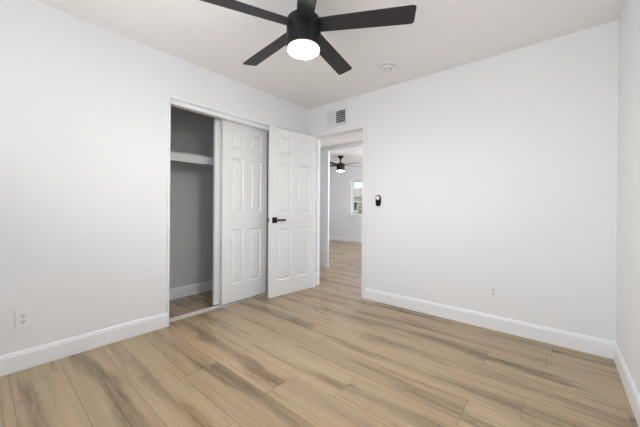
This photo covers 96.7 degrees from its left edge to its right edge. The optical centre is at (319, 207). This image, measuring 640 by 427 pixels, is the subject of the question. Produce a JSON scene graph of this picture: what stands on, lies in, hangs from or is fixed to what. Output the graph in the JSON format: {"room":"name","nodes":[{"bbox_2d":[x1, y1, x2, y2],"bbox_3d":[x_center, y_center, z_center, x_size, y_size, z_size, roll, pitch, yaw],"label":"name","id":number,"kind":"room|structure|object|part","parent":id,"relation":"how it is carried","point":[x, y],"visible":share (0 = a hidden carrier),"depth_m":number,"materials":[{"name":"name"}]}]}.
{"room":"empty bedroom","nodes":[
{"label":"empty bedroom","id":0,"kind":"room"},
{"bbox_2d":[0,0,308,355],"bbox_3d":[-1.345,-0.156,2.661,0.120,2.440,3.520,0,0,40],"label":"wall","id":1,"kind":"structure","parent":0,"point":[84,104],"depth_m":2.10,"materials":[{"name":"paint"}]},
{"bbox_2d":[15,307,31,329],"bbox_3d":[-1.939,0.725,1.860,0.009,0.126,0.078,0,0,40],"label":"wall outlet","id":2,"kind":"object","parent":1,"relation":"attached to","point":[23,317],"visible":1,"depth_m":1.86,"materials":[{"name":"white plastic"}]},
{"bbox_2d":[0,312,166,376],"bbox_3d":[-1.862,0.995,1.950,0.014,0.126,1.538,0,0,40],"label":"baseboard","id":3,"kind":"structure","parent":1,"relation":"attached to","point":[17,361],"depth_m":2.06,"materials":[{"name":"paint"}]},
{"bbox_2d":[212,119,220,304],"bbox_3d":[-0.945,0.049,3.294,0.034,1.999,0.610,0,0,40],"label":"door","id":4,"kind":"structure","parent":1,"relation":"in","point":[217,123],"depth_m":3.07,"materials":[{"name":"white paint"}]},
{"bbox_2d":[167,95,275,326],"bbox_3d":[-1.014,0.034,3.068,0.168,2.066,1.255,0,0,40],"label":"closet frame","id":5,"kind":"object","parent":1,"relation":"attached to","point":[176,102],"visible":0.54,"depth_m":2.77,"materials":[{"name":"paint"}]},
{"bbox_2d":[220,120,267,304],"bbox_3d":[-0.865,0.050,3.300,0.034,1.999,0.610,0,0,40],"label":"door","id":6,"kind":"structure","parent":1,"relation":"in","point":[243,241],"depth_m":3.26,"materials":[{"name":"white paint"}]},
{"bbox_2d":[169,106,220,288],"bbox_3d":[-1.483,-0.157,3.638,0.120,2.440,2.200,0,0,40],"label":"wall","id":7,"kind":"structure","parent":0,"point":[191,188],"depth_m":3.45,"materials":[{"name":"white paint"}]},
{"bbox_2d":[169,280,212,299],"bbox_3d":[-1.511,0.998,3.511,0.014,0.126,1.980,0,0,40],"label":"baseboard","id":8,"kind":"structure","parent":7,"relation":"attached to","point":[179,292],"depth_m":3.44,"materials":[{"name":"paint"}]},
{"bbox_2d":[170,151,213,168],"bbox_3d":[-1.387,-0.543,3.417,0.307,0.105,1.970,0,0,40],"label":"closet shelf","id":9,"kind":"object","parent":7,"relation":"attached to","point":[176,158],"visible":0.11,"depth_m":3.22,"materials":[{"name":"white paint"}]},
{"bbox_2d":[0,240,637,426],"bbox_3d":[-0.057,1.100,4.620,7.250,0.051,8.350,0,0,40],"label":"floor","id":10,"kind":"structure","parent":0,"point":[325,354],"depth_m":1.82,"materials":[{"name":"brown wood"}]},
{"bbox_2d":[320,147,329,267],"bbox_3d":[-0.214,0.000,5.376,0.965,2.145,0.035,0,0,40],"label":"wall","id":11,"kind":"structure","parent":0,"point":[324,152],"depth_m":5.10,"materials":[{"name":"paint"}]},
{"bbox_2d":[35,0,624,109],"bbox_3d":[-0.100,-1.416,1.703,3.004,0.100,3.400,0,0,40],"label":"ceiling","id":12,"kind":"structure","parent":0,"point":[443,35],"depth_m":2.23,"materials":[{"name":"paint"}]},
{"bbox_2d":[200,0,416,74],"bbox_3d":[-0.052,-1.162,1.752,1.226,0.408,1.287,0,0,10],"label":"ceiling fan","id":13,"kind":"object","parent":12,"relation":"hanging from","point":[303,38],"visible":1,"depth_m":1.69,"materials":[{"name":"black metal"}]},
{"bbox_3d":[-0.442,-1.124,1.597,0.567,0.035,0.120,0,0,-26],"label":"blade","id":14,"kind":"part","parent":13,"relation":"part of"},
{"bbox_3d":[-0.362,-1.123,2.034,0.120,0.035,0.567,0,0,-44],"label":"blade","id":15,"kind":"part","parent":13,"relation":"part of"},
{"bbox_3d":[-0.102,-0.966,1.761,0.196,0.016,0.196,0,0,10],"label":"lamp shade","id":16,"kind":"part","parent":13,"relation":"part of","materials":[{"name":"white glass"}]},
{"bbox_3d":[-0.050,-1.121,1.386,0.120,0.035,0.567,0,0,-8],"label":"blade","id":17,"kind":"part","parent":13,"relation":"part of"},
{"bbox_3d":[0.079,-1.120,2.094,0.120,0.035,0.567,0,0,28],"label":"blade","id":18,"kind":"part","parent":13,"relation":"part of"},
{"bbox_3d":[0.272,-1.119,1.693,0.567,0.035,0.120,0,0,10],"label":"blade","id":19,"kind":"part","parent":13,"relation":"part of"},
{"bbox_2d":[379,61,395,71],"bbox_3d":[0.646,-1.338,2.723,0.154,0.046,0.154,0,0,40],"label":"smoke detector","id":20,"kind":"object","parent":12,"relation":"attached to","point":[388,66],"visible":1,"depth_m":2.68,"materials":[{"name":"white plastic"}]},
{"bbox_2d":[320,131,362,148],"bbox_3d":[0.960,-1.101,3.984,4.540,0.075,1.220,0,0,40],"label":"ceiling","id":21,"kind":"structure","parent":0,"point":[356,137],"depth_m":4.52,"materials":[{"name":"paint"}]},
{"bbox_2d":[329,164,361,238],"bbox_3d":[1.974,-0.131,8.276,5.250,2.440,0.150,0,0,40],"label":"wall","id":22,"kind":"structure","parent":0,"point":[341,183],"depth_m":9.19,"materials":[{"name":"paint"}]},
{"bbox_2d":[329,236,361,242],"bbox_3d":[1.912,1.024,8.213,5.250,0.126,0.014,0,0,40],"label":"baseboard","id":23,"kind":"structure","parent":22,"relation":"attached to","point":[358,240],"depth_m":9.12,"materials":[{"name":"paint"}]},
{"bbox_2d":[352,181,361,215],"bbox_3d":[1.480,-0.294,8.665,1.290,1.080,0.170,0,0,40],"label":"window","id":24,"kind":"structure","parent":22,"relation":"in","point":[353,181],"depth_m":9.07,"materials":[{"name":"plastic"}]},
{"bbox_2d":[330,150,361,166],"bbox_3d":[0.888,-1.409,6.970,5.250,0.100,3.260,0,0,40],"label":"ceiling","id":25,"kind":"structure","parent":0,"point":[355,156],"depth_m":7.73,"materials":[{"name":"paint"}]},
{"bbox_2d":[330,155,361,171],"bbox_3d":[0.544,-1.157,7.553,1.287,0.408,1.226,0,0,0],"label":"ceiling fan","id":26,"kind":"object","parent":25,"relation":"hanging from","point":[340,166],"visible":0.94,"depth_m":7.42,"materials":[{"name":"black metal"}]},
{"bbox_2d":[329,142,362,152],"bbox_3d":[0.790,-1.034,4.720,1.405,0.062,0.310,0,0,40],"label":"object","id":27,"kind":"structure","parent":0,"point":[358,146],"depth_m":4.89,"materials":[{"name":"paint"}]},
{"bbox_2d":[308,20,618,341],"bbox_3d":[0.975,-0.138,3.090,3.124,2.440,0.120,0,0,40],"label":"wall","id":28,"kind":"structure","parent":0,"point":[501,170],"depth_m":2.48,"materials":[{"name":"paint"}]},
{"bbox_2d":[267,126,315,297],"bbox_3d":[-0.334,0.057,3.602,0.761,2.021,0.131,0,0,-44],"label":"door","id":29,"kind":"structure","parent":28,"relation":"in","point":[292,155],"depth_m":3.56,"materials":[{"name":"white paint"}]},
{"bbox_2d":[326,107,346,127],"bbox_3d":[0.245,-1.156,3.692,0.326,0.212,0.111,0,0,40],"label":"air vent","id":30,"kind":"object","parent":28,"relation":"in","point":[333,118],"visible":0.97,"depth_m":3.69,"materials":[{"name":"white metal"}]},
{"bbox_2d":[311,123,366,298],"bbox_3d":[0.247,0.034,3.690,0.870,2.085,0.135,0,0,40],"label":"door frame","id":31,"kind":"structure","parent":28,"relation":"attached to","point":[359,127],"depth_m":3.58,"materials":[{"name":"white paint"}]},
{"bbox_2d":[376,195,380,205],"bbox_3d":[0.665,-0.081,3.258,0.062,0.130,0.022,0,0,40],"label":"remote control","id":32,"kind":"object","parent":28,"relation":"attached to","point":[378,197],"visible":1,"depth_m":3.25,"materials":[{"name":"black plastic"}]},
{"bbox_2d":[365,288,615,358],"bbox_3d":[1.328,1.020,2.700,2.069,0.126,0.014,0,0,40],"label":"baseboard","id":33,"kind":"structure","parent":28,"relation":"attached to","point":[575,341],"depth_m":2.46,"materials":[{"name":"paint"}]},
{"bbox_2d":[488,284,498,299],"bbox_3d":[1.540,0.749,2.527,0.078,0.126,0.009,0,0,40],"label":"wall outlet","id":34,"kind":"object","parent":28,"relation":"attached to","point":[493,290],"visible":1,"depth_m":2.52,"materials":[{"name":"white plastic"}]},
{"bbox_2d":[616,0,639,394],"bbox_3d":[1.087,-0.137,0.700,0.120,2.440,3.640,0,0,40],"label":"wall","id":35,"kind":"structure","parent":0,"point":[628,175],"depth_m":1.70,"materials":[{"name":"paint"}]},
{"bbox_2d":[614,342,639,426],"bbox_3d":[1.023,1.017,0.737,0.014,0.126,3.386,0,0,40],"label":"baseboard","id":36,"kind":"structure","parent":35,"relation":"attached to","point":[631,391],"depth_m":1.63,"materials":[{"name":"paint"}]},
{"label":"outside","id":37,"kind":"structure","parent":0,"visible":0},
{"bbox_3d":[16.223,1.422,39.092,100.000,0.150,65.100,0,0,40],"label":"ground","id":38,"kind":"structure","parent":37,"visible":0},
{"bbox_2d":[354,188,361,213],"bbox_3d":[8.659,-0.810,40.946,19.200,4.200,9.400,0,0,40],"label":"neighbor house","id":39,"kind":"structure","parent":38,"relation":"on","point":[358,191],"depth_m":38.90,"materials":[{"name":"paint"}]},
{"bbox_2d":[354,200,361,213],"bbox_3d":[2.667,0.304,16.580,2.755,1.882,2.847,0,0,1],"label":"shrub","id":40,"kind":"object","parent":38,"relation":"on","point":[359,207],"visible":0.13,"depth_m":16.61,"materials":[{"name":"green plant"}]}
]}

